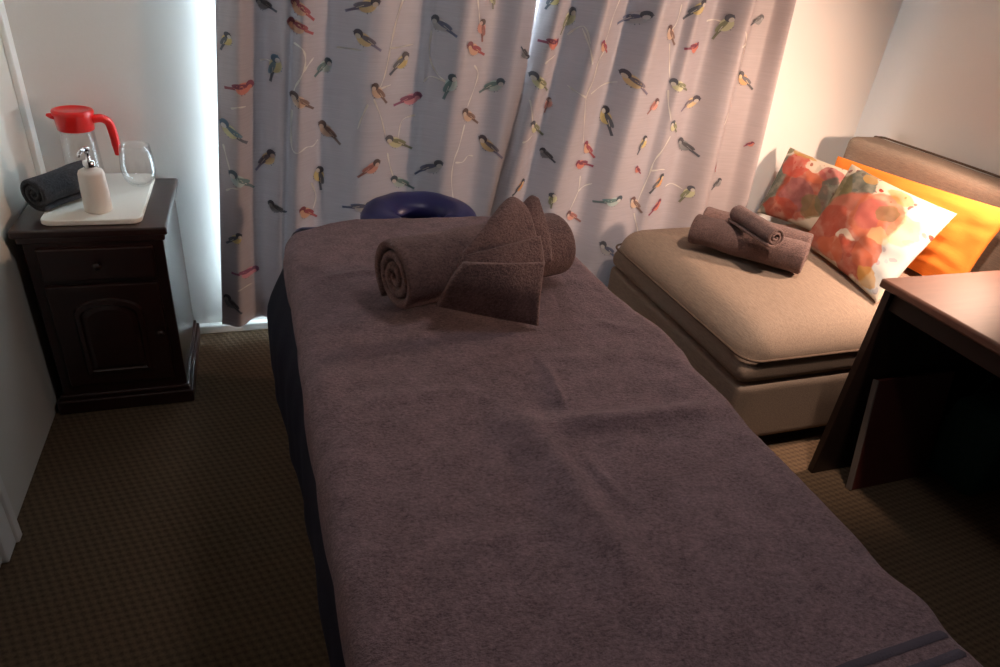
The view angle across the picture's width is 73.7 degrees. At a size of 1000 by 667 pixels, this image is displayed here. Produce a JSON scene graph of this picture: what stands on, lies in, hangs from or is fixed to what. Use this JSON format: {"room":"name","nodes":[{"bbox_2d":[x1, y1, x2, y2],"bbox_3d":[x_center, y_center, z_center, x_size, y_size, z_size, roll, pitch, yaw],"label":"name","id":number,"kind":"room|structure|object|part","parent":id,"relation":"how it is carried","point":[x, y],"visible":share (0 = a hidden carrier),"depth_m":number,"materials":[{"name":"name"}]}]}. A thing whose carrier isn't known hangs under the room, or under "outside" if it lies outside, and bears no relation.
{"room":"massage room","nodes":[
{"label":"massage room","id":0,"kind":"room"},
{"bbox_2d":[0,36,62,517],"bbox_3d":[-0.912,-0.038,0.368,0.100,2.420,4.107,-5,32,-19],"label":"wall","id":1,"kind":"structure","parent":0,"point":[31,388],"depth_m":1.94,"materials":[{"name":"white paint"}]},
{"bbox_2d":[0,475,21,562],"bbox_3d":[-1.010,-0.170,0.825,0.028,2.170,0.935,-5,32,-19],"label":"trim","id":2,"kind":"structure","parent":1,"relation":"attached to","point":[10,531],"depth_m":1.67,"materials":[{"name":"white"}]},
{"bbox_2d":[0,0,45,175],"bbox_3d":[-1.459,-1.005,1.920,0.018,2.420,0.052,-5,32,-19],"label":"trim","id":3,"kind":"structure","parent":1,"relation":"attached to","point":[5,31],"depth_m":2.06,"materials":[{"name":"white paint"}]},
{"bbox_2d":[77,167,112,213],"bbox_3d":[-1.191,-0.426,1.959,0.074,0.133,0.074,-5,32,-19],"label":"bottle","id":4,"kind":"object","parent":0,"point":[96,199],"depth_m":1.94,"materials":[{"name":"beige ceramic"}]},
{"bbox_2d":[3,0,902,323],"bbox_3d":[0.120,-1.185,2.534,3.420,2.420,0.120,-5,32,-19],"label":"wall","id":5,"kind":"structure","parent":0,"point":[149,67],"depth_m":2.27,"materials":[{"name":"white paint"}]},
{"bbox_2d":[200,319,267,333],"bbox_3d":[0.028,-0.123,3.072,3.388,0.036,0.030,-5,32,-19],"label":"baseboard","id":6,"kind":"structure","parent":5,"relation":"attached to","point":[218,327],"depth_m":2.68,"materials":[{"name":"white"}]},
{"bbox_3d":[0.257,-1.995,1.941,2.650,0.047,0.104,-5,32,-19],"label":"pole","id":7,"kind":"object","parent":5,"relation":"attached to","visible":0},
{"bbox_2d":[215,0,537,326],"bbox_3d":[-0.415,-0.983,2.279,1.211,2.156,0.107,-5,32,-19],"label":"curtain","id":8,"kind":"object","parent":7,"relation":"hanging from","point":[326,109],"visible":0.73,"depth_m":2.38,"materials":[{"name":"fabric"}]},
{"bbox_2d":[490,0,795,287],"bbox_3d":[0.579,-1.063,2.599,1.355,2.147,0.110,-5,32,-19],"label":"curtain","id":9,"kind":"object","parent":7,"relation":"hanging from","point":[633,116],"visible":0.84,"depth_m":2.70,"materials":[{"name":"fabric"}]},
{"bbox_2d":[0,329,999,666],"bbox_3d":[0.627,0.903,1.564,3.620,0.100,4.107,-5,32,-19],"label":"floor","id":10,"kind":"structure","parent":0,"point":[171,534],"depth_m":1.85,"materials":[{"name":"carpet"}]},
{"bbox_2d":[7,178,200,413],"bbox_3d":[-1.276,-0.136,2.245,0.401,0.635,0.489,-5,32,-19],"label":"nightstand","id":11,"kind":"object","parent":10,"relation":"on","point":[114,301],"visible":0.93,"depth_m":2.07,"materials":[{"name":"brown wood"}]},
{"bbox_3d":[-1.191,-0.210,1.980,0.303,0.105,0.024,-5,32,-19],"label":"drawer","id":12,"kind":"part","parent":11,"relation":"part of","materials":[{"name":"brown wood"}]},
{"bbox_3d":[-1.182,-0.198,1.957,0.024,0.024,0.030,-5,32,-19],"label":"knob","id":13,"kind":"part","parent":11,"relation":"part of","materials":[{"name":"brown wood"}]},
{"bbox_2d":[40,173,154,225],"bbox_3d":[-1.252,-0.430,2.103,0.260,0.017,0.435,-5,32,-19],"label":"serving board","id":14,"kind":"object","parent":11,"relation":"on","point":[129,202],"visible":0.76,"depth_m":2.02,"materials":[{"name":"white ceramic"}]},
{"bbox_2d":[20,160,82,211],"bbox_3d":[-1.313,-0.445,2.000,0.095,0.106,0.206,14,31,13],"label":"rolled towel","id":15,"kind":"object","parent":14,"relation":"on","point":[44,192],"visible":0.74,"depth_m":1.94,"materials":[{"name":"grey fabric"}]},
{"bbox_2d":[46,105,120,170],"bbox_3d":[-1.315,-0.596,2.127,0.181,0.234,0.116,-5,32,-19],"label":"glass jug","id":16,"kind":"object","parent":14,"relation":"on","point":[73,119],"visible":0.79,"depth_m":2.06,"materials":[{"name":"red plastic"}]},
{"bbox_3d":[-1.374,-0.664,2.042,0.028,0.022,0.022,-5,32,-19],"label":"spout","id":17,"kind":"part","parent":16,"relation":"part of","materials":[{"name":"red plastic"}]},
{"bbox_3d":[-1.326,-0.667,2.077,0.116,0.064,0.116,-5,32,-19],"label":"lid","id":18,"kind":"part","parent":16,"relation":"part of","materials":[{"name":"red plastic"}]},
{"bbox_3d":[-1.337,-0.571,2.133,0.108,0.180,0.108,-5,32,-19],"label":"glass","id":19,"kind":"part","parent":16,"relation":"part of","materials":[{"name":"clear glass"}]},
{"bbox_3d":[-1.261,-0.635,2.138,0.030,0.138,0.075,26,36,30],"label":"handle","id":20,"kind":"part","parent":16,"relation":"part of","materials":[{"name":"red plastic"}]},
{"bbox_2d":[77,146,112,213],"bbox_3d":[-1.189,-0.450,1.944,0.074,0.189,0.074,-20,39,-37],"label":"soap dispenser","id":21,"kind":"object","parent":14,"relation":"on","point":[96,199],"visible":1,"depth_m":1.93,"materials":[{"name":"beige ceramic"}]},
{"bbox_2d":[119,141,155,186],"bbox_3d":[-1.180,-0.548,2.172,0.105,0.132,0.105,-5,32,-19],"label":"glass","id":22,"kind":"object","parent":14,"relation":"on","point":[128,141],"visible":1,"depth_m":2.17,"materials":[{"name":"clear glass"}]},
{"bbox_3d":[-1.213,0.003,2.098,0.303,0.355,0.034,-5,32,-19],"label":"door","id":23,"kind":"part","parent":11,"relation":"part of","materials":[{"name":"brown wood"}]},
{"bbox_3d":[-1.079,-0.003,2.120,0.024,0.024,0.030,-5,32,-19],"label":"knob","id":24,"kind":"part","parent":11,"relation":"part of","materials":[{"name":"brown wood"}]},
{"bbox_2d":[295,191,475,231],"bbox_3d":[-0.017,0.384,1.520,0.730,0.713,2.267,-5,32,-19],"label":"massage table","id":25,"kind":"object","parent":10,"relation":"on","point":[402,204],"visible":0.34,"depth_m":2.18,"materials":[{"name":"blue leather"}]},
{"bbox_2d":[267,228,345,666],"bbox_3d":[0.019,0.366,1.301,0.840,0.450,1.950,-5,32,-19],"label":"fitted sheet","id":26,"kind":"object","parent":25,"relation":"on","point":[283,348],"visible":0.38,"depth_m":1.53,"materials":[{"name":"black fabric"}]},
{"bbox_2d":[283,216,982,666],"bbox_3d":[0.038,0.222,1.404,0.865,0.358,1.818,-5,32,-19],"label":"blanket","id":27,"kind":"object","parent":26,"relation":"on","point":[568,489],"visible":0.8,"depth_m":1.03,"materials":[{"name":"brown fabric"}]},
{"bbox_2d":[375,213,575,308],"bbox_3d":[-0.049,-0.177,1.563,0.461,0.156,0.175,-15,37,-33],"label":"bath towel","id":28,"kind":"object","parent":27,"relation":"on","point":[413,270],"visible":0.52,"depth_m":1.43,"materials":[{"name":"brown fabric"}]},
{"bbox_2d":[437,195,551,325],"bbox_3d":[0.035,-0.152,1.462,0.166,0.236,0.351,23,34,26],"label":"folded hand towel","id":29,"kind":"object","parent":27,"relation":"on","point":[499,274],"visible":1,"depth_m":1.42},
{"bbox_2d":[608,136,999,435],"bbox_3d":[1.234,-0.243,2.671,1.293,0.879,0.979,-5,32,-19],"label":"sofa","id":30,"kind":"object","parent":10,"relation":"on","point":[782,347],"visible":0.49,"depth_m":2.34,"materials":[{"name":"beige fabric"}]},
{"bbox_2d":[688,214,810,273],"bbox_3d":[0.929,-0.341,2.501,0.421,0.116,0.139,22,33,24],"label":"bath towel","id":31,"kind":"object","parent":30,"relation":"on","point":[791,255],"visible":0.96,"depth_m":2.45,"materials":[{"name":"brown fabric"}]},
{"bbox_2d":[727,205,783,247],"bbox_3d":[0.919,-0.388,2.400,0.069,0.074,0.243,-4,32,-17],"label":"cloth","id":32,"kind":"object","parent":31,"relation":"on","point":[754,225],"visible":1,"depth_m":2.36,"materials":[{"name":"brown fabric"}]},
{"bbox_2d":[703,207,813,243],"bbox_3d":[0.995,-0.394,2.607,0.412,0.111,0.126,21,33,24],"label":"bath towel","id":33,"kind":"object","parent":30,"relation":"on","point":[789,232],"visible":0.14,"depth_m":2.53,"materials":[{"name":"brown fabric"}]},
{"bbox_2d":[613,224,921,381],"bbox_3d":[1.152,-0.199,2.650,1.109,0.218,0.940,-5,32,-19],"label":"seat cushion","id":34,"kind":"object","parent":30,"relation":"on","point":[752,321],"depth_m":2.31,"materials":[{"name":"beige fabric"}]},
{"bbox_2d":[757,147,847,229],"bbox_3d":[1.345,-0.625,2.923,0.215,0.264,0.380,-18,38,-35],"label":"floral cushion","id":35,"kind":"object","parent":30,"relation":"on","point":[803,186],"visible":0.75,"depth_m":2.89,"materials":[{"name":"multicoloured fabric"}]},
{"bbox_2d":[809,164,956,302],"bbox_3d":[1.378,-0.403,2.528,0.337,0.300,0.615,-5,32,-19],"label":"floral cushion","id":36,"kind":"object","parent":30,"relation":"on","point":[871,229],"visible":0.94,"depth_m":2.45,"materials":[{"name":"multicoloured fabric"}]},
{"bbox_2d":[835,156,999,275],"bbox_3d":[1.593,-0.487,2.692,0.122,0.322,0.839,-3,31,-16],"label":"cushion","id":37,"kind":"object","parent":30,"relation":"on","point":[958,246],"visible":0.38,"depth_m":2.44,"materials":[{"name":"fabric"}]},
{"bbox_3d":[1.768,-0.414,2.781,0.187,0.576,0.950,-5,32,-19],"label":"backrest","id":38,"kind":"part","parent":30,"relation":"part of","materials":[{"name":"beige fabric"}]},
{"bbox_2d":[846,369,954,489],"bbox_3d":[1.325,0.319,2.209,0.335,0.393,0.090,-5,32,-19],"label":"leaning board","id":39,"kind":"object","parent":10,"relation":"on","point":[902,417],"visible":1,"depth_m":2.19,"materials":[{"name":"brown"}]},
{"bbox_2d":[808,270,999,472],"bbox_3d":[1.676,0.329,1.933,0.970,0.720,0.878,-5,32,-19],"label":"desk","id":40,"kind":"object","parent":10,"relation":"on","point":[928,323],"visible":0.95,"depth_m":2.03,"materials":[{"name":"brown wood"}]},
{"bbox_2d":[854,0,999,178],"bbox_3d":[2.410,-0.322,1.496,0.100,2.420,4.107,-5,32,-19],"label":"wall","id":41,"kind":"structure","parent":0,"point":[935,89],"depth_m":2.79,"materials":[{"name":"white paint"}]}
]}

